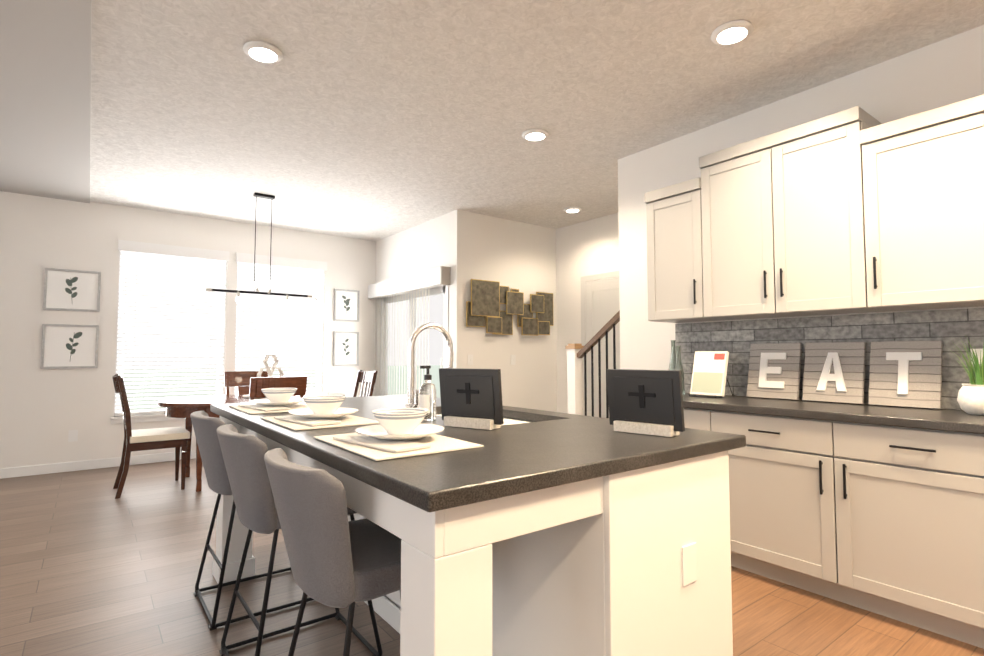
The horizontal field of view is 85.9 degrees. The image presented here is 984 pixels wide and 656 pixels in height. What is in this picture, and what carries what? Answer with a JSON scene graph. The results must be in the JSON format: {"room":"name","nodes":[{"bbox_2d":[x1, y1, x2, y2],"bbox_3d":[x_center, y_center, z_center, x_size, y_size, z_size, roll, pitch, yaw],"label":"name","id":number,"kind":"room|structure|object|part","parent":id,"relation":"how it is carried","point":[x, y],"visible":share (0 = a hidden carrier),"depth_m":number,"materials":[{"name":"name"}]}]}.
{"room":"kitchen","nodes":[
{"label":"kitchen","id":0,"kind":"room"},
{"bbox_2d":[0,191,375,468],"bbox_3d":[-4.723,0.050,5.230,7.900,2.800,0.150,2,-4,-37],"label":"wall","id":1,"kind":"structure","parent":0,"point":[44,413],"depth_m":5.54,"materials":[{"name":"white paint"}]},
{"bbox_2d":[40,324,98,368],"bbox_3d":[-4.321,0.190,5.418,0.455,0.450,0.022,2,-4,-37],"label":"picture frame","id":2,"kind":"object","parent":1,"relation":"attached to","point":[65,346],"visible":0.94,"depth_m":5.41,"materials":[{"name":"white paper"}]},
{"bbox_2d":[43,268,100,311],"bbox_3d":[-4.321,-0.387,5.448,0.455,0.425,0.022,2,-4,-37],"label":"picture frame","id":3,"kind":"object","parent":1,"relation":"attached to","point":[70,290],"visible":0.96,"depth_m":5.44,"materials":[{"name":"white paper"}]},
{"bbox_2d":[68,430,77,441],"bbox_3d":[-4.287,1.103,5.410,0.075,0.115,0.004,2,-4,-37],"label":"electrical outlet","id":4,"kind":"object","parent":1,"relation":"attached to","point":[72,435],"visible":1,"depth_m":5.41,"materials":[{"name":"white plastic"}]},
{"bbox_2d":[0,450,195,478],"bbox_3d":[-4.733,1.395,5.052,7.750,0.095,0.013,2,-4,-37],"label":"baseboard","id":5,"kind":"structure","parent":1,"relation":"attached to","point":[68,466],"depth_m":5.43,"materials":[{"name":"white wood"}]},
{"bbox_2d":[110,251,225,423],"bbox_3d":[-3.631,0.061,6.025,1.120,1.960,0.150,2,-4,-37],"label":"window","id":6,"kind":"structure","parent":1,"relation":"in","point":[142,418],"depth_m":5.78,"materials":[{"name":"white plastic"}]},
{"bbox_2d":[115,240,229,415],"bbox_3d":[-3.606,0.011,5.995,1.090,1.887,0.080,2,-4,-37],"label":"window blind","id":7,"kind":"object","parent":6,"relation":"attached to","point":[159,251],"visible":0.85,"depth_m":5.97,"materials":[{"name":"white plastic"}]},
{"bbox_2d":[234,263,323,393],"bbox_3d":[-2.692,0.097,6.739,1.140,1.960,0.150,2,-4,-37],"label":"window","id":8,"kind":"structure","parent":1,"relation":"in","point":[281,333],"depth_m":6.83,"materials":[{"name":"white plastic"}]},
{"bbox_2d":[235,252,326,391],"bbox_3d":[-2.667,0.047,6.709,1.110,1.887,0.080,2,-4,-37],"label":"window blind","id":9,"kind":"object","parent":8,"relation":"attached to","point":[286,264],"visible":0.65,"depth_m":6.72,"materials":[{"name":"white plastic"}]},
{"bbox_2d":[333,331,358,365],"bbox_3d":[-1.984,0.283,7.196,0.350,0.465,0.022,2,-4,-37],"label":"picture frame","id":10,"kind":"object","parent":1,"relation":"attached to","point":[345,348],"visible":0.96,"depth_m":7.19,"materials":[{"name":"white paper"}]},
{"bbox_2d":[334,289,359,321],"bbox_3d":[-1.984,-0.309,7.226,0.350,0.430,0.022,2,-4,-37],"label":"picture frame","id":11,"kind":"object","parent":1,"relation":"attached to","point":[346,305],"visible":0.96,"depth_m":7.22,"materials":[{"name":"white paper"}]},
{"bbox_2d":[372,210,467,395],"bbox_3d":[-0.961,0.124,6.685,0.150,2.800,2.090,2,-4,-37],"label":"wall","id":12,"kind":"structure","parent":0,"point":[442,240],"depth_m":6.16,"materials":[{"name":"white paint"}]},
{"bbox_2d":[368,266,450,395],"bbox_3d":[-1.107,0.423,6.635,0.120,2.147,1.956,2,-4,-37],"label":"vertical blind","id":13,"kind":"object","parent":12,"relation":"attached to","point":[430,278],"visible":0.71,"depth_m":6.55,"materials":[{"name":"white"}]},
{"bbox_2d":[379,285,448,395],"bbox_3d":[-1.011,0.472,6.689,0.122,2.105,1.855,2,-4,-37],"label":"window","id":14,"kind":"structure","parent":12,"relation":"in","point":[444,290],"depth_m":6.76,"materials":[{"name":"white plastic"}]},
{"bbox_2d":[0,458,983,655],"bbox_3d":[-0.408,1.341,1.847,11.050,0.120,10.650,2,-4,-37],"label":"floor","id":15,"kind":"structure","parent":0,"point":[90,565],"depth_m":2.58,"materials":[{"name":"brown wood"}]},
{"bbox_2d":[112,374,189,498],"bbox_3d":[-3.043,0.921,4.698,0.568,1.021,0.480,2,-4,-37],"label":"chair","id":16,"kind":"object","parent":15,"relation":"on","point":[176,438],"visible":0.98,"depth_m":4.56,"materials":[{"name":"brown wood"}]},
{"bbox_2d":[224,371,267,394],"bbox_3d":[-2.651,0.986,5.814,0.480,1.005,0.574,2,-4,-37],"label":"chair","id":17,"kind":"object","parent":15,"relation":"on","point":[240,380],"visible":0.27,"depth_m":5.98,"materials":[{"name":"brown wood"}]},
{"bbox_2d":[157,392,345,491],"bbox_3d":[-2.308,1.069,5.226,1.720,0.765,1.120,2,-4,-37],"label":"dining table","id":18,"kind":"object","parent":15,"relation":"on","point":[186,407],"visible":0.38,"depth_m":4.69,"materials":[{"name":"brown wood"}]},
{"bbox_2d":[243,355,283,397],"bbox_3d":[-2.276,0.479,5.306,0.402,0.417,0.390,2,-4,-37],"label":"centerpiece tray","id":19,"kind":"object","parent":18,"relation":"on","point":[269,371],"visible":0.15,"depth_m":5.34,"materials":[{"name":"white ceramic"}]},
{"bbox_2d":[190,411,313,630],"bbox_3d":[-1.174,0.866,2.603,0.560,0.905,0.476,2,-4,-37],"label":"stool","id":20,"kind":"object","parent":15,"relation":"on","point":[205,426],"visible":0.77,"depth_m":2.38,"materials":[{"name":"grey fabric"}]},
{"bbox_3d":[-1.149,1.032,2.613,0.498,0.573,0.467,2,-4,-37],"label":"frame","id":21,"kind":"part","parent":20,"relation":"part of","materials":[{"name":"black metal"}]},
{"bbox_2d":[249,376,306,401],"bbox_3d":[-1.961,0.928,4.678,0.480,1.005,0.574,2,-4,-37],"label":"chair","id":22,"kind":"object","parent":15,"relation":"on","point":[258,384],"visible":0.31,"depth_m":4.46,"materials":[{"name":"brown wood"}]},
{"bbox_2d":[217,424,382,655],"bbox_3d":[-0.780,0.840,2.086,0.560,0.905,0.476,2,-4,-37],"label":"stool","id":23,"kind":"object","parent":15,"relation":"on","point":[247,474],"visible":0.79,"depth_m":1.87,"materials":[{"name":"grey fabric"}]},
{"bbox_3d":[-0.755,1.006,2.097,0.498,0.573,0.467,2,-4,-37],"label":"frame","id":24,"kind":"part","parent":23,"relation":"part of","materials":[{"name":"black metal"}]},
{"bbox_2d":[264,448,401,655],"bbox_3d":[-0.362,0.812,1.538,0.560,0.905,0.476,2,-4,-37],"label":"stool","id":25,"kind":"object","parent":15,"relation":"on","point":[337,558],"visible":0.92,"depth_m":1.32,"materials":[{"name":"grey fabric"}]},
{"bbox_3d":[-0.337,0.978,1.548,0.498,0.573,0.467,2,-4,-37],"label":"frame","id":26,"kind":"part","parent":25,"relation":"part of","materials":[{"name":"black metal"}]},
{"bbox_2d":[352,370,377,396],"bbox_3d":[-1.589,0.974,5.755,0.568,1.021,0.480,2,-4,-37],"label":"chair","id":27,"kind":"object","parent":15,"relation":"on","point":[366,377],"visible":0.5,"depth_m":5.94,"materials":[{"name":"brown wood"}]},
{"bbox_2d":[213,414,741,655],"bbox_3d":[-0.360,0.867,2.310,1.142,0.872,2.334,2,-4,-37],"label":"kitchen island","id":28,"kind":"object","parent":15,"relation":"on","point":[527,532],"depth_m":1.46,"materials":[{"name":"white wood"}]},
{"bbox_2d":[210,394,745,513],"bbox_3d":[-0.344,0.411,2.346,1.240,0.040,2.350,2,-4,-37],"label":"island countertop","id":29,"kind":"structure","parent":28,"relation":"on","point":[557,446],"depth_m":1.50,"materials":[{"name":"grey stone"}]},
{"bbox_2d":[229,403,308,413],"bbox_3d":[-1.101,0.404,2.681,0.340,0.004,0.470,2,-4,-37],"label":"placemat","id":30,"kind":"object","parent":29,"relation":"on","point":[297,406],"visible":0.43,"depth_m":2.57,"materials":[{"name":"white fabric"}]},
{"bbox_2d":[238,404,289,410],"bbox_3d":[-1.137,0.393,2.630,0.340,0.007,0.120,-3,-4,45],"label":"napkin","id":31,"kind":"object","parent":30,"relation":"on","point":[262,407],"visible":0.79,"depth_m":2.57,"materials":[{"name":"fabric"}]},
{"bbox_2d":[250,398,303,405],"bbox_3d":[-1.085,0.379,2.695,0.274,0.024,0.274,2,-4,-37],"label":"plate","id":32,"kind":"object","parent":31,"relation":"on","point":[267,402],"visible":0.83,"depth_m":2.63,"materials":[{"name":"white ceramic"}]},
{"bbox_2d":[261,388,296,401],"bbox_3d":[-1.085,0.345,2.696,0.172,0.070,0.172,2,-4,-37],"label":"bowl","id":33,"kind":"object","parent":32,"relation":"on","point":[278,394],"visible":0.9,"depth_m":2.65,"materials":[{"name":"ceramic"}]},
{"bbox_2d":[261,414,379,430],"bbox_3d":[-0.707,0.377,2.165,0.340,0.004,0.470,2,-4,-37],"label":"placemat","id":34,"kind":"object","parent":29,"relation":"on","point":[348,420],"visible":0.5,"depth_m":2.06,"materials":[{"name":"white fabric"}]},
{"bbox_2d":[274,415,340,425],"bbox_3d":[-0.743,0.367,2.113,0.340,0.007,0.120,-3,-4,45],"label":"napkin","id":35,"kind":"object","parent":34,"relation":"on","point":[302,420],"visible":0.75,"depth_m":2.06,"materials":[{"name":"fabric"}]},
{"bbox_2d":[289,407,357,418],"bbox_3d":[-0.692,0.353,2.178,0.274,0.024,0.274,2,-4,-37],"label":"plate","id":36,"kind":"object","parent":35,"relation":"on","point":[310,414],"visible":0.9,"depth_m":2.13,"materials":[{"name":"white ceramic"}]},
{"bbox_2d":[303,395,345,413],"bbox_3d":[-0.692,0.319,2.180,0.172,0.070,0.172,2,-4,-37],"label":"bowl","id":37,"kind":"object","parent":36,"relation":"on","point":[324,404],"visible":0.94,"depth_m":2.13,"materials":[{"name":"ceramic"}]},
{"bbox_2d":[314,433,483,460],"bbox_3d":[-0.301,0.350,1.633,0.340,0.004,0.470,2,-4,-37],"label":"placemat","id":38,"kind":"object","parent":29,"relation":"on","point":[438,443],"visible":0.57,"depth_m":1.53,"materials":[{"name":"white fabric"}]},
{"bbox_2d":[333,434,430,452],"bbox_3d":[-0.337,0.340,1.581,0.340,0.007,0.120,-3,-4,45],"label":"napkin","id":39,"kind":"object","parent":38,"relation":"on","point":[396,446],"visible":0.81,"depth_m":1.53,"materials":[{"name":"fabric"}]},
{"bbox_2d":[355,423,443,439],"bbox_3d":[-0.285,0.326,1.646,0.274,0.024,0.274,2,-4,-37],"label":"plate","id":40,"kind":"object","parent":39,"relation":"on","point":[379,431],"visible":0.81,"depth_m":1.65,"materials":[{"name":"white ceramic"}]},
{"bbox_2d":[372,408,427,434],"bbox_3d":[-0.285,0.292,1.648,0.172,0.070,0.172,2,-4,-37],"label":"bowl","id":41,"kind":"object","parent":40,"relation":"on","point":[398,421],"visible":0.96,"depth_m":1.60,"materials":[{"name":"ceramic"}]},
{"bbox_2d":[419,366,435,420],"bbox_3d":[-0.268,0.269,2.204,0.071,0.224,0.070,2,-4,-37],"label":"soap bottle","id":42,"kind":"object","parent":29,"relation":"on","point":[427,395],"visible":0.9,"depth_m":2.18,"materials":[{"name":"white"}]},
{"bbox_2d":[405,323,453,407],"bbox_3d":[-0.269,0.184,2.424,0.251,0.417,0.108,2,-4,-37],"label":"faucet","id":43,"kind":"object","parent":29,"relation":"on","point":[411,356],"visible":0.83,"depth_m":2.38,"materials":[{"name":"silver metal"}]},
{"bbox_2d":[439,368,503,429],"bbox_3d":[-0.076,0.261,1.985,0.270,0.218,0.070,-2,-3,33],"label":"tablet","id":44,"kind":"object","parent":29,"relation":"on","point":[471,398],"visible":1,"depth_m":1.96,"materials":[{"name":"black plastic"}]},
{"bbox_2d":[436,410,533,421],"bbox_3d":[-0.061,0.538,2.448,0.412,0.229,0.792,2,-4,-37],"label":"sink","id":45,"kind":"object","parent":29,"relation":"in","point":[506,417],"depth_m":2.54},
{"bbox_2d":[606,369,684,436],"bbox_3d":[0.531,0.253,1.832,0.270,0.218,0.070,-3,-4,43],"label":"tablet","id":46,"kind":"object","parent":29,"relation":"on","point":[648,402],"visible":1,"depth_m":1.80,"materials":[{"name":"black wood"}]},
{"bbox_2d":[565,310,619,417],"bbox_3d":[2.023,0.542,4.159,1.168,1.710,2.870,2,-4,-37],"label":"stair railing","id":47,"kind":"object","parent":15,"relation":"on","point":[576,353],"depth_m":4.84,"materials":[{"name":"white"}]},
{"bbox_2d":[684,408,694,428],"bbox_3d":[1.318,0.922,3.390,0.618,0.872,0.683,2,-4,-37],"label":"base cabinet","id":48,"kind":"object","parent":15,"relation":"on","point":[689,413],"depth_m":3.11,"materials":[{"name":"grey wood"}]},
{"bbox_2d":[695,408,983,648],"bbox_3d":[1.848,0.887,2.694,0.618,0.872,1.321,2,-4,-37],"label":"base cabinet","id":49,"kind":"object","parent":15,"relation":"on","point":[878,509],"depth_m":2.40,"materials":[{"name":"grey wood"}]},
{"bbox_2d":[683,392,983,435],"bbox_3d":[1.670,0.440,2.931,0.643,0.040,1.902,2,-4,-37],"label":"countertop","id":50,"kind":"structure","parent":49,"relation":"on","point":[931,420],"depth_m":2.58,"materials":[{"name":"grey stone"}]},
{"bbox_2d":[669,340,675,369],"bbox_3d":[1.256,0.270,3.655,0.073,0.370,0.073,2,-4,-37],"label":"bottle vase","id":51,"kind":"object","parent":50,"relation":"on","point":[672,359],"visible":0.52,"depth_m":3.65,"materials":[{"name":"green glass"}]},
{"bbox_2d":[674,346,684,394],"bbox_3d":[1.257,0.285,3.554,0.071,0.330,0.071,2,-4,-37],"label":"bottle vase","id":52,"kind":"object","parent":50,"relation":"on","point":[678,365],"visible":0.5,"depth_m":3.54,"materials":[{"name":"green glass"}]},
{"bbox_2d":[689,351,732,397],"bbox_3d":[1.408,0.295,3.404,0.214,0.290,0.220,2,-4,-37],"label":"cookbook stand","id":53,"kind":"object","parent":50,"relation":"on","point":[709,375],"visible":1,"depth_m":3.38,"materials":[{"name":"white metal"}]},
{"bbox_2d":[747,343,801,399],"bbox_3d":[1.743,0.265,3.271,0.091,0.340,0.300,2,-4,-37],"label":"sign","id":54,"kind":"object","parent":50,"relation":"on","point":[774,370],"visible":0.96,"depth_m":3.25,"materials":[{"name":"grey wood"}]},
{"bbox_2d":[802,342,865,403],"bbox_3d":[1.943,0.251,3.009,0.091,0.340,0.300,2,-4,-37],"label":"sign","id":55,"kind":"object","parent":50,"relation":"on","point":[834,372],"visible":1,"depth_m":2.99,"materials":[{"name":"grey wood"}]},
{"bbox_2d":[868,341,941,408],"bbox_3d":[2.143,0.238,2.747,0.091,0.340,0.300,2,-4,-37],"label":"sign","id":56,"kind":"object","parent":50,"relation":"on","point":[905,373],"visible":1,"depth_m":2.73,"materials":[{"name":"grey wood"}]},
{"bbox_2d":[950,339,983,414],"bbox_3d":[2.223,0.204,2.404,0.229,0.374,0.254,2,-4,-37],"label":"plant pot","id":57,"kind":"object","parent":50,"relation":"on","point":[970,398],"visible":1,"depth_m":2.38,"materials":[{"name":"ceramic"}]},
{"bbox_2d":[0,0,983,240],"bbox_3d":[-0.408,-1.566,1.994,11.050,0.140,10.650,2,-4,-37],"label":"ceiling","id":58,"kind":"structure","parent":0,"point":[373,120],"depth_m":3.25,"materials":[{"name":"white paint"}]},
{"bbox_2d":[195,193,320,306],"bbox_3d":[-2.300,-0.784,5.310,1.178,1.124,0.180,2,-4,-37],"label":"pendant light","id":59,"kind":"object","parent":58,"relation":"hanging from","point":[239,299],"visible":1,"depth_m":5.29,"materials":[{"name":"black metal"}]},
{"bbox_2d":[243,41,282,63],"bbox_3d":[-1.217,-1.462,2.813,0.196,0.022,0.196,2,-4,-37],"label":"recessed light","id":60,"kind":"object","parent":58,"relation":"in","point":[263,52],"visible":1,"depth_m":2.79,"materials":[{"name":"white plastic"}]},
{"bbox_2d":[522,128,548,140],"bbox_3d":[0.317,-1.409,3.867,0.196,0.022,0.196,2,-4,-37],"label":"recessed light","id":61,"kind":"object","parent":58,"relation":"in","point":[535,134],"visible":1,"depth_m":3.84,"materials":[{"name":"white plastic"}]},
{"bbox_2d":[564,207,581,212],"bbox_3d":[0.894,-1.308,5.863,0.196,0.022,0.196,2,-4,-37],"label":"recessed light","id":62,"kind":"object","parent":58,"relation":"in","point":[572,209],"visible":1,"depth_m":5.82,"materials":[{"name":"white plastic"}]},
{"bbox_2d":[711,20,753,44],"bbox_3d":[1.200,-1.471,2.643,0.196,0.022,0.196,2,-4,-37],"label":"recessed light","id":63,"kind":"object","parent":58,"relation":"in","point":[732,32],"visible":0.98,"depth_m":2.62,"materials":[{"name":"white plastic"}]},
{"bbox_2d":[468,212,555,411],"bbox_3d":[0.233,0.109,6.388,1.350,2.800,0.170,2,-4,-37],"label":"wall","id":64,"kind":"structure","parent":0,"point":[521,256],"depth_m":6.35,"materials":[{"name":"white paint"}]},
{"bbox_2d":[468,355,472,364],"bbox_3d":[-0.239,0.354,5.897,0.072,0.116,0.014,2,-4,-37],"label":"light switch","id":65,"kind":"object","parent":64,"relation":"attached to","point":[470,359],"visible":1,"depth_m":5.90,"materials":[{"name":"white plastic"}]},
{"bbox_2d":[466,279,508,334],"bbox_3d":[-0.017,-0.233,6.065,0.660,0.610,0.064,2,-4,-37],"label":"art","id":66,"kind":"object","parent":64,"relation":"attached to","point":[488,298],"depth_m":6.00,"materials":[{"name":"gold metal"}]},
{"bbox_2d":[506,287,552,335],"bbox_3d":[0.462,-0.184,6.424,0.780,0.550,0.069,2,-4,-37],"label":"art","id":67,"kind":"object","parent":64,"relation":"attached to","point":[541,303],"depth_m":6.40,"materials":[{"name":"gold metal"}]},
{"bbox_2d":[556,213,615,412],"bbox_3d":[2.141,0.045,5.122,0.150,2.800,4.460,2,-4,-37],"label":"wall","id":68,"kind":"structure","parent":0,"point":[586,248],"depth_m":6.52,"materials":[{"name":"white paint"}]},
{"bbox_2d":[581,271,619,417],"bbox_3d":[1.313,0.424,5.994,0.084,2.130,0.860,2,-4,-37],"label":"hall door","id":69,"kind":"structure","parent":68,"relation":"in","point":[600,303],"depth_m":6.15,"materials":[{"name":"white"}]},
{"bbox_2d":[616,25,983,409],"bbox_3d":[2.969,-0.120,1.885,0.120,2.800,6.200,2,-4,-37],"label":"wall","id":70,"kind":"structure","parent":0,"point":[950,70],"depth_m":3.48,"materials":[{"name":"white paint"}]},
{"bbox_2d":[645,177,716,322],"bbox_3d":[1.349,-0.503,3.652,0.338,0.906,0.421,2,-4,-37],"label":"upper cabinet","id":71,"kind":"object","parent":70,"relation":"attached to","point":[675,273],"depth_m":3.54,"materials":[{"name":"grey wood"}]},
{"bbox_2d":[699,106,885,320],"bbox_3d":[1.747,-0.594,3.134,0.338,1.036,1.016,2,-4,-37],"label":"upper cabinet","id":72,"kind":"object","parent":70,"relation":"attached to","point":[857,209],"depth_m":2.94,"materials":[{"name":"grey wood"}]},
{"bbox_2d":[675,308,983,409],"bbox_3d":[1.922,0.180,3.135,0.010,0.496,1.880,2,-4,-37],"label":"tile backsplash","id":73,"kind":"structure","parent":70,"relation":"attached to","point":[735,339],"depth_m":3.02,"materials":[{"name":"stone"}]},
{"bbox_2d":[970,349,982,363],"bbox_3d":[2.372,0.136,2.533,0.005,0.075,0.115,2,-4,-37],"label":"outlet","id":74,"kind":"object","parent":73,"relation":"attached to","point":[978,352],"visible":0.6,"depth_m":2.56,"materials":[{"name":"white plastic"}]},
{"bbox_2d":[877,95,983,310],"bbox_3d":[2.175,-0.558,2.569,0.338,0.906,0.525,2,-4,-37],"label":"upper cabinet","id":75,"kind":"object","parent":70,"relation":"attached to","point":[932,161],"depth_m":2.46,"materials":[{"name":"grey wood"}]},
{"label":"outside","id":76,"kind":"structure","parent":0,"visible":0},
{"bbox_2d":[123,365,442,411],"bbox_3d":[1.031,2.172,13.506,100.000,0.200,100.000,2,-4,-37],"label":"ground","id":77,"kind":"structure","parent":76,"point":[434,372],"depth_m":27.48,"materials":[{"name":"grey plant"}]}
]}

